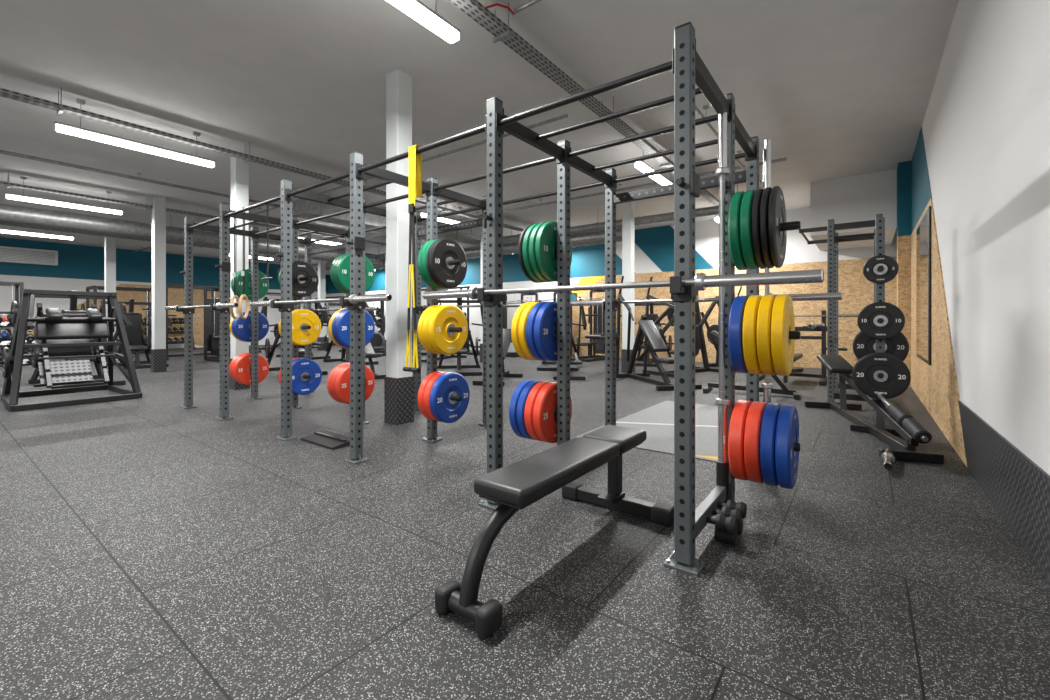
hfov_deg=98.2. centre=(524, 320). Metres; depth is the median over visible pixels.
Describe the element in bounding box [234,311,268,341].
bumper plate
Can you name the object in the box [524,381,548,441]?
bumper plate
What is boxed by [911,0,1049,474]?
wall
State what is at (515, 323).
bumper plate
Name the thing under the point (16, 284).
machine
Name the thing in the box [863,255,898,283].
bumper plate
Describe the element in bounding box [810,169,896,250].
wall
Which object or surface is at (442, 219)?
light
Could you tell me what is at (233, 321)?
bumper plate
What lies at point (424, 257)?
bumper plate
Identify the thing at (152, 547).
floor
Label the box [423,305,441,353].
bumper plate
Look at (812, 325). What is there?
barbell
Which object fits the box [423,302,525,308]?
barbell
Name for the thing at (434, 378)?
bumper plate
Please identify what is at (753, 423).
bumper plate
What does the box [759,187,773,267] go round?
bumper plate
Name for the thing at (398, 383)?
column
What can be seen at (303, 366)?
bumper plate
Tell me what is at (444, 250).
bumper plate
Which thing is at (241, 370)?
bumper plate
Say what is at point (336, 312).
bumper plate
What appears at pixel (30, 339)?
dumbbell rack
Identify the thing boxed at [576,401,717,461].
platform
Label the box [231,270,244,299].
bumper plate
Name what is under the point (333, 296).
machine
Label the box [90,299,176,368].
machine
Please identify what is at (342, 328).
bumper plate
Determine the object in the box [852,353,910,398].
bumper plate
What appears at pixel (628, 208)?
column
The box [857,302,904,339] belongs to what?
bumper plate
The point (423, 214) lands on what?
light
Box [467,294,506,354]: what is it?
machine
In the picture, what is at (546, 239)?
bumper plate
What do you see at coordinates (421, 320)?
bumper plate
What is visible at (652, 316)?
machine
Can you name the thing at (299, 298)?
machine
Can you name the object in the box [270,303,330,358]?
machine
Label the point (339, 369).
bumper plate
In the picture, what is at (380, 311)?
machine
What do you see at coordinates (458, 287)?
machine
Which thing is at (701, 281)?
barbell
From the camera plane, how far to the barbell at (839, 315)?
8.20 m
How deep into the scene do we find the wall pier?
7.69 m
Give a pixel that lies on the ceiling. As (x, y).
(837, 88)
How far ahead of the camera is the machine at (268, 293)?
20.13 m
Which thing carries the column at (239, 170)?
on the floor
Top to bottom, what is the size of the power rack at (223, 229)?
2.438 m
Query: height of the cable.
0.163 m
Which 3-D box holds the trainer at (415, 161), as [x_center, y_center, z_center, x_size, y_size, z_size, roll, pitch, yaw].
[-0.776,-0.430,3.180,0.150,1.569,0.078,0,0,37]
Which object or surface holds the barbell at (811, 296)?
on the power rack at (687, 67)
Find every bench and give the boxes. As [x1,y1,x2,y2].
[365,342,385,378]
[435,425,673,637]
[473,329,522,385]
[703,331,799,399]
[804,355,943,469]
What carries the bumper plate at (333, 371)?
on the power rack at (357, 207)
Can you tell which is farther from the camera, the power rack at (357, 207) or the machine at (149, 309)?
the machine at (149, 309)
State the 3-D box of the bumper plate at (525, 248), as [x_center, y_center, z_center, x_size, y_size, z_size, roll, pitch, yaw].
[0.129,-0.522,3.494,0.057,0.450,0.450,0,0,37]
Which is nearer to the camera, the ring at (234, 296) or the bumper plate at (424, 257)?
the bumper plate at (424, 257)
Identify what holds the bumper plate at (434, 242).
attached to the power rack at (357, 207)
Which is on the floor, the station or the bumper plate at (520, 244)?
the station
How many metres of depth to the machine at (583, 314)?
11.02 m
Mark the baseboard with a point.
(1016, 486)
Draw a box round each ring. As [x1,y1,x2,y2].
[230,210,238,318]
[238,207,248,318]
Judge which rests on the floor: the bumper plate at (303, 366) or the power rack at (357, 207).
the power rack at (357, 207)
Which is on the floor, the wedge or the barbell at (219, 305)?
the wedge
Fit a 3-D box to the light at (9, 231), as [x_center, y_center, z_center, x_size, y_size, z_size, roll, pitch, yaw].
[-13.021,-2.471,11.977,0.105,0.442,1.650,0,0,37]
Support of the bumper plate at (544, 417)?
on the power rack at (687, 67)
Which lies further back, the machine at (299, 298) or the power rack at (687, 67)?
the machine at (299, 298)
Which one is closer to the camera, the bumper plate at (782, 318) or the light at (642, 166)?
the bumper plate at (782, 318)
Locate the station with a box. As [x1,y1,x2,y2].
[759,310,846,384]
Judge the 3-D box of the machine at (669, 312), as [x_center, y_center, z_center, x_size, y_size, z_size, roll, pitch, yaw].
[3.476,0.276,9.698,1.760,1.655,1.900,0,0,-30]
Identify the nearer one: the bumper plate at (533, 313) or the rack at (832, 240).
the bumper plate at (533, 313)
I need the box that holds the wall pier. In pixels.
[897,161,910,386]
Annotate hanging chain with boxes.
[261,204,274,279]
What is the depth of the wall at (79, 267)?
17.00 m
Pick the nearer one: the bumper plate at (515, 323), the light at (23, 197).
the bumper plate at (515, 323)
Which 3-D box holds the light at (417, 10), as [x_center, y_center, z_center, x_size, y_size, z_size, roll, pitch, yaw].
[-1.045,-2.471,3.028,0.105,0.442,1.650,0,0,37]
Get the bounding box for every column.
[104,237,116,361]
[151,196,166,372]
[229,156,249,389]
[317,260,324,349]
[384,69,413,424]
[385,238,385,352]
[480,226,482,361]
[621,201,634,372]
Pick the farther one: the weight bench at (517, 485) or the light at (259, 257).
the light at (259, 257)
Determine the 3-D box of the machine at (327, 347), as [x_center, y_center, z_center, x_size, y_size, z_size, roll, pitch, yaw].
[-4.647,0.276,12.068,1.900,1.655,1.760,0,0,-38]
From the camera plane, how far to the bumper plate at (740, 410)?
2.48 m
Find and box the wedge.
[301,430,349,449]
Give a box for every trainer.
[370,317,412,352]
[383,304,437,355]
[403,145,421,372]
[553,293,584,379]
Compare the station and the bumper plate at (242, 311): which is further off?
the station
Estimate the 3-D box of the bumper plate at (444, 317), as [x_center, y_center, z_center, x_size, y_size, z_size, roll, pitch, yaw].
[-0.687,0.078,4.104,0.067,0.450,0.450,0,0,37]
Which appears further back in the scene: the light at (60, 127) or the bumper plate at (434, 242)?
the light at (60, 127)
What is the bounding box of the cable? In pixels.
[486,3,513,14]
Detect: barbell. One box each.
[165,302,237,309]
[250,294,391,306]
[311,307,378,310]
[422,269,823,299]
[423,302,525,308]
[570,293,841,305]
[715,93,729,462]
[761,139,772,403]
[794,314,858,316]
[808,323,824,328]
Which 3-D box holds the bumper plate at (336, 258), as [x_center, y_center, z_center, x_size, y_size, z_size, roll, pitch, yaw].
[-1.938,-0.522,5.038,0.057,0.450,0.450,0,0,37]
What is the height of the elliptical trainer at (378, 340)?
1.675 m
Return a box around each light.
[0,228,73,239]
[5,176,122,214]
[54,98,215,167]
[229,253,272,259]
[298,229,342,244]
[386,0,459,43]
[416,210,426,217]
[437,217,461,223]
[635,151,673,184]
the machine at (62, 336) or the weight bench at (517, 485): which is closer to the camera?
the weight bench at (517, 485)
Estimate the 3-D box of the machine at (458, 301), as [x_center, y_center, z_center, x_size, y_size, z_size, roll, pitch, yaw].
[-1.449,0.276,10.023,1.900,1.655,1.760,0,0,-9]
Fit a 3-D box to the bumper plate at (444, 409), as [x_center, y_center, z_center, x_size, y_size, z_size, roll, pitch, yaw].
[-0.670,0.688,4.091,0.070,0.450,0.450,0,0,37]
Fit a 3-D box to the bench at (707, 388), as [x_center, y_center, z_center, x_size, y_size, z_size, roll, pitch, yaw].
[3.424,0.627,6.921,1.270,0.951,0.600,0,0,29]
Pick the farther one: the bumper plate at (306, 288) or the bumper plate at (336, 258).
the bumper plate at (306, 288)
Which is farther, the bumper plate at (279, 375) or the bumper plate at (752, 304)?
the bumper plate at (279, 375)
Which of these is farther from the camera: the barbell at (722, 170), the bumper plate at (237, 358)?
the bumper plate at (237, 358)
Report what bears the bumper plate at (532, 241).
on the power rack at (687, 67)
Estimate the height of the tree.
2.120 m
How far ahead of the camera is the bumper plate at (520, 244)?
3.37 m
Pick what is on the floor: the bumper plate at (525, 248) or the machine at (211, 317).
the machine at (211, 317)
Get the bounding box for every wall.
[0,237,326,352]
[326,208,896,367]
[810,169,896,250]
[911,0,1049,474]
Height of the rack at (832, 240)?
2.438 m
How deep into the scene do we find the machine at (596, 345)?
13.48 m
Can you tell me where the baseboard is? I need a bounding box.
[958,400,1049,585]
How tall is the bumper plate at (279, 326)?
0.450 m
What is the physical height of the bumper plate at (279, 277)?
0.450 m
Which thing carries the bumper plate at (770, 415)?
on the power rack at (687, 67)
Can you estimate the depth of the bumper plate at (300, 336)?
5.63 m
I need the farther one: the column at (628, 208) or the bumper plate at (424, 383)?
the column at (628, 208)
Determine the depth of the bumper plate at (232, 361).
6.45 m
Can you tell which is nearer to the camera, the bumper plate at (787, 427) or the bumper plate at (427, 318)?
the bumper plate at (787, 427)
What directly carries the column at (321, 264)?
on the floor
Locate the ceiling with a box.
[0,0,958,263]
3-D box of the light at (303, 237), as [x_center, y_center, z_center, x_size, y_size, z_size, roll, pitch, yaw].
[-5.843,-2.471,13.230,0.105,0.442,1.650,0,0,37]
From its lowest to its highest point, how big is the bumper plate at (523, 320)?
0.450 m
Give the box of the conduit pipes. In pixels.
[0,0,786,259]
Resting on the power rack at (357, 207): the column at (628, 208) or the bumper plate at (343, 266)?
the bumper plate at (343, 266)
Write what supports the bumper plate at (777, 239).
on the power rack at (687, 67)
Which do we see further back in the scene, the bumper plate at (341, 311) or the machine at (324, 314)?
the machine at (324, 314)
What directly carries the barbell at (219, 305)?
on the power rack at (223, 229)
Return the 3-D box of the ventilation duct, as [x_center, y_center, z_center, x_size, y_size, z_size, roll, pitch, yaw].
[-4.501,-2.301,9.942,18.279,0.782,17.700,0,0,16]
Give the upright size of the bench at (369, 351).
0.951 m
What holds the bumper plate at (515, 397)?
on the power rack at (687, 67)
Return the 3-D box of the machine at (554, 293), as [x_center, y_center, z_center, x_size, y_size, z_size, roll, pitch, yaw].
[0.820,0.061,13.793,1.001,2.085,1.350,0,0,37]
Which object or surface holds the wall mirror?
attached to the wall at (980, 161)
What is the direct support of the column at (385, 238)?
on the floor
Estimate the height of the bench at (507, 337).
0.951 m
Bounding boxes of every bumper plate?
[229,353,244,383]
[230,311,243,341]
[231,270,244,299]
[231,353,248,383]
[232,270,243,298]
[232,311,245,341]
[233,353,268,384]
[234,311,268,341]
[236,269,268,299]
[278,270,294,296]
[278,309,295,344]
[278,358,296,385]
[292,261,318,296]
[292,309,320,344]
[292,358,321,394]
[327,362,348,402]
[328,308,344,347]
[330,254,348,293]
[331,363,349,403]
[332,308,347,347]
[333,253,349,293]
[335,309,374,347]
[335,364,374,403]
[336,253,374,292]
[418,240,440,288]
[418,305,437,353]
[418,371,442,420]
[422,239,442,288]
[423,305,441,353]
[423,372,447,421]
[426,239,445,287]
[428,305,467,354]
[429,238,466,287]
[430,372,469,422]
[509,380,535,438]
[511,302,532,359]
[517,380,540,439]
[518,224,539,282]
[518,302,538,359]
[522,223,543,281]
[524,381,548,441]
[526,302,546,360]
[529,222,551,281]
[533,382,571,442]
[534,301,571,360]
[535,221,571,281]
[728,191,747,269]
[728,296,748,373]
[728,400,751,480]
[740,189,758,269]
[742,295,761,373]
[744,401,766,483]
[751,188,766,268]
[756,295,775,374]
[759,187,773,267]
[760,403,780,485]
[768,186,786,267]
[771,294,794,375]
[775,404,798,488]
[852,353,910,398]
[853,331,908,360]
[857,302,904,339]
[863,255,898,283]
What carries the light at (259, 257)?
hanging from the ceiling
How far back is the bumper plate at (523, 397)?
3.36 m
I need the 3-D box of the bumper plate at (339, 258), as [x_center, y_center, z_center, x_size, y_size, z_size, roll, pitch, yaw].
[-1.891,-0.522,5.003,0.057,0.450,0.450,0,0,37]
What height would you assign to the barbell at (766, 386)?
2.200 m
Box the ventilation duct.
[0,184,737,274]
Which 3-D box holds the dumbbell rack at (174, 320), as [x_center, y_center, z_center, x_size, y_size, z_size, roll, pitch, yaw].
[-13.990,0.478,17.196,0.600,1.260,2.470,0,0,37]
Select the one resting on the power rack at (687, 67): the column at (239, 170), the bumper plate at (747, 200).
the bumper plate at (747, 200)
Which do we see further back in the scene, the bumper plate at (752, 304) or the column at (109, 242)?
the column at (109, 242)
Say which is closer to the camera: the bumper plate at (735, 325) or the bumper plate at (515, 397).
the bumper plate at (735, 325)
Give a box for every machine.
[0,281,23,358]
[0,289,141,410]
[0,290,138,388]
[77,285,151,353]
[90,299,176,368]
[142,283,219,359]
[204,286,229,361]
[258,297,332,374]
[266,292,280,295]
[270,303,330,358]
[298,297,313,347]
[317,302,379,364]
[325,296,345,344]
[368,293,384,348]
[412,286,469,351]
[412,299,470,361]
[421,298,482,375]
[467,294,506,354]
[506,293,537,356]
[536,291,571,356]
[537,300,598,370]
[571,290,604,361]
[600,276,701,390]
[620,302,673,366]
[647,296,718,376]
[707,286,802,372]
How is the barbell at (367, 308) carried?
on the power rack at (223, 229)
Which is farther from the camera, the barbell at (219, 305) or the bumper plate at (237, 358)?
the bumper plate at (237, 358)
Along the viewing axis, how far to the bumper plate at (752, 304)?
2.44 m
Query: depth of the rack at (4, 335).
11.24 m
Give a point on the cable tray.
(474, 9)
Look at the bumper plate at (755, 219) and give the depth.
2.43 m
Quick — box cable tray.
[0,0,718,258]
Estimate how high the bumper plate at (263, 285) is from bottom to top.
0.450 m
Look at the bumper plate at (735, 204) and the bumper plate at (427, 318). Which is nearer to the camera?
the bumper plate at (735, 204)
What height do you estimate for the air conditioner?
0.500 m
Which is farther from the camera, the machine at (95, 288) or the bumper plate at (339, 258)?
the machine at (95, 288)
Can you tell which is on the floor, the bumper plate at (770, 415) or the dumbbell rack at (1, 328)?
the dumbbell rack at (1, 328)
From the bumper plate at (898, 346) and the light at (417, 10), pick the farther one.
the bumper plate at (898, 346)
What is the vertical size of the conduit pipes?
0.197 m
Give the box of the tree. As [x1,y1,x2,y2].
[850,217,901,436]
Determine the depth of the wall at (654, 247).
12.33 m
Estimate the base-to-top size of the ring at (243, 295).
1.186 m
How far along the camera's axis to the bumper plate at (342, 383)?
4.86 m
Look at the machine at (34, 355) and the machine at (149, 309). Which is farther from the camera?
the machine at (149, 309)
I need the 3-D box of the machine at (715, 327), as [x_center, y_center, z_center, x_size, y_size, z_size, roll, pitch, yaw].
[5.288,0.127,10.507,1.400,1.953,1.770,0,0,-32]
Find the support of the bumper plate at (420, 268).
on the power rack at (357, 207)
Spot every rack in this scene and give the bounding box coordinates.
[0,314,40,375]
[0,314,41,356]
[0,316,92,352]
[116,317,195,348]
[176,203,349,420]
[222,151,486,463]
[355,22,800,575]
[795,214,882,409]
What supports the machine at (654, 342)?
on the floor
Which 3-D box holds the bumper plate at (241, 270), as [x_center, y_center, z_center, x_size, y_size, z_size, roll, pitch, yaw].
[-3.950,-0.522,6.542,0.057,0.450,0.450,0,0,37]
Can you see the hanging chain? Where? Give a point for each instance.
(267, 277)
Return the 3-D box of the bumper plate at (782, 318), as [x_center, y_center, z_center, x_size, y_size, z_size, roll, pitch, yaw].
[1.432,0.078,2.521,0.067,0.450,0.450,0,0,37]
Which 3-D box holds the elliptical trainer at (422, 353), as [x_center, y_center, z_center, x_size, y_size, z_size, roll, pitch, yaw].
[-3.706,0.261,14.754,1.680,1.675,0.600,0,0,1]
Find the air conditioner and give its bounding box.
[0,246,57,265]
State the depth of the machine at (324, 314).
10.00 m
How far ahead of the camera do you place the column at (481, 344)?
12.22 m
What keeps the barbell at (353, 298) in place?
on the power rack at (357, 207)
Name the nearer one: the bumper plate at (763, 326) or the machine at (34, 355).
the bumper plate at (763, 326)
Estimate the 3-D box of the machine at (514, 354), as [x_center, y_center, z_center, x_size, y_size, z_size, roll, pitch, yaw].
[-0.221,0.061,14.572,1.001,2.085,1.350,0,0,37]
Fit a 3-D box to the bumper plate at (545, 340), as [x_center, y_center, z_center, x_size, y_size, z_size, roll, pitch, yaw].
[0.217,0.078,3.428,0.070,0.450,0.450,0,0,37]
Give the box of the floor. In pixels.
[0,343,1049,699]
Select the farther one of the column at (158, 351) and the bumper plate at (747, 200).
the column at (158, 351)
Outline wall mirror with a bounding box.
[916,206,930,364]

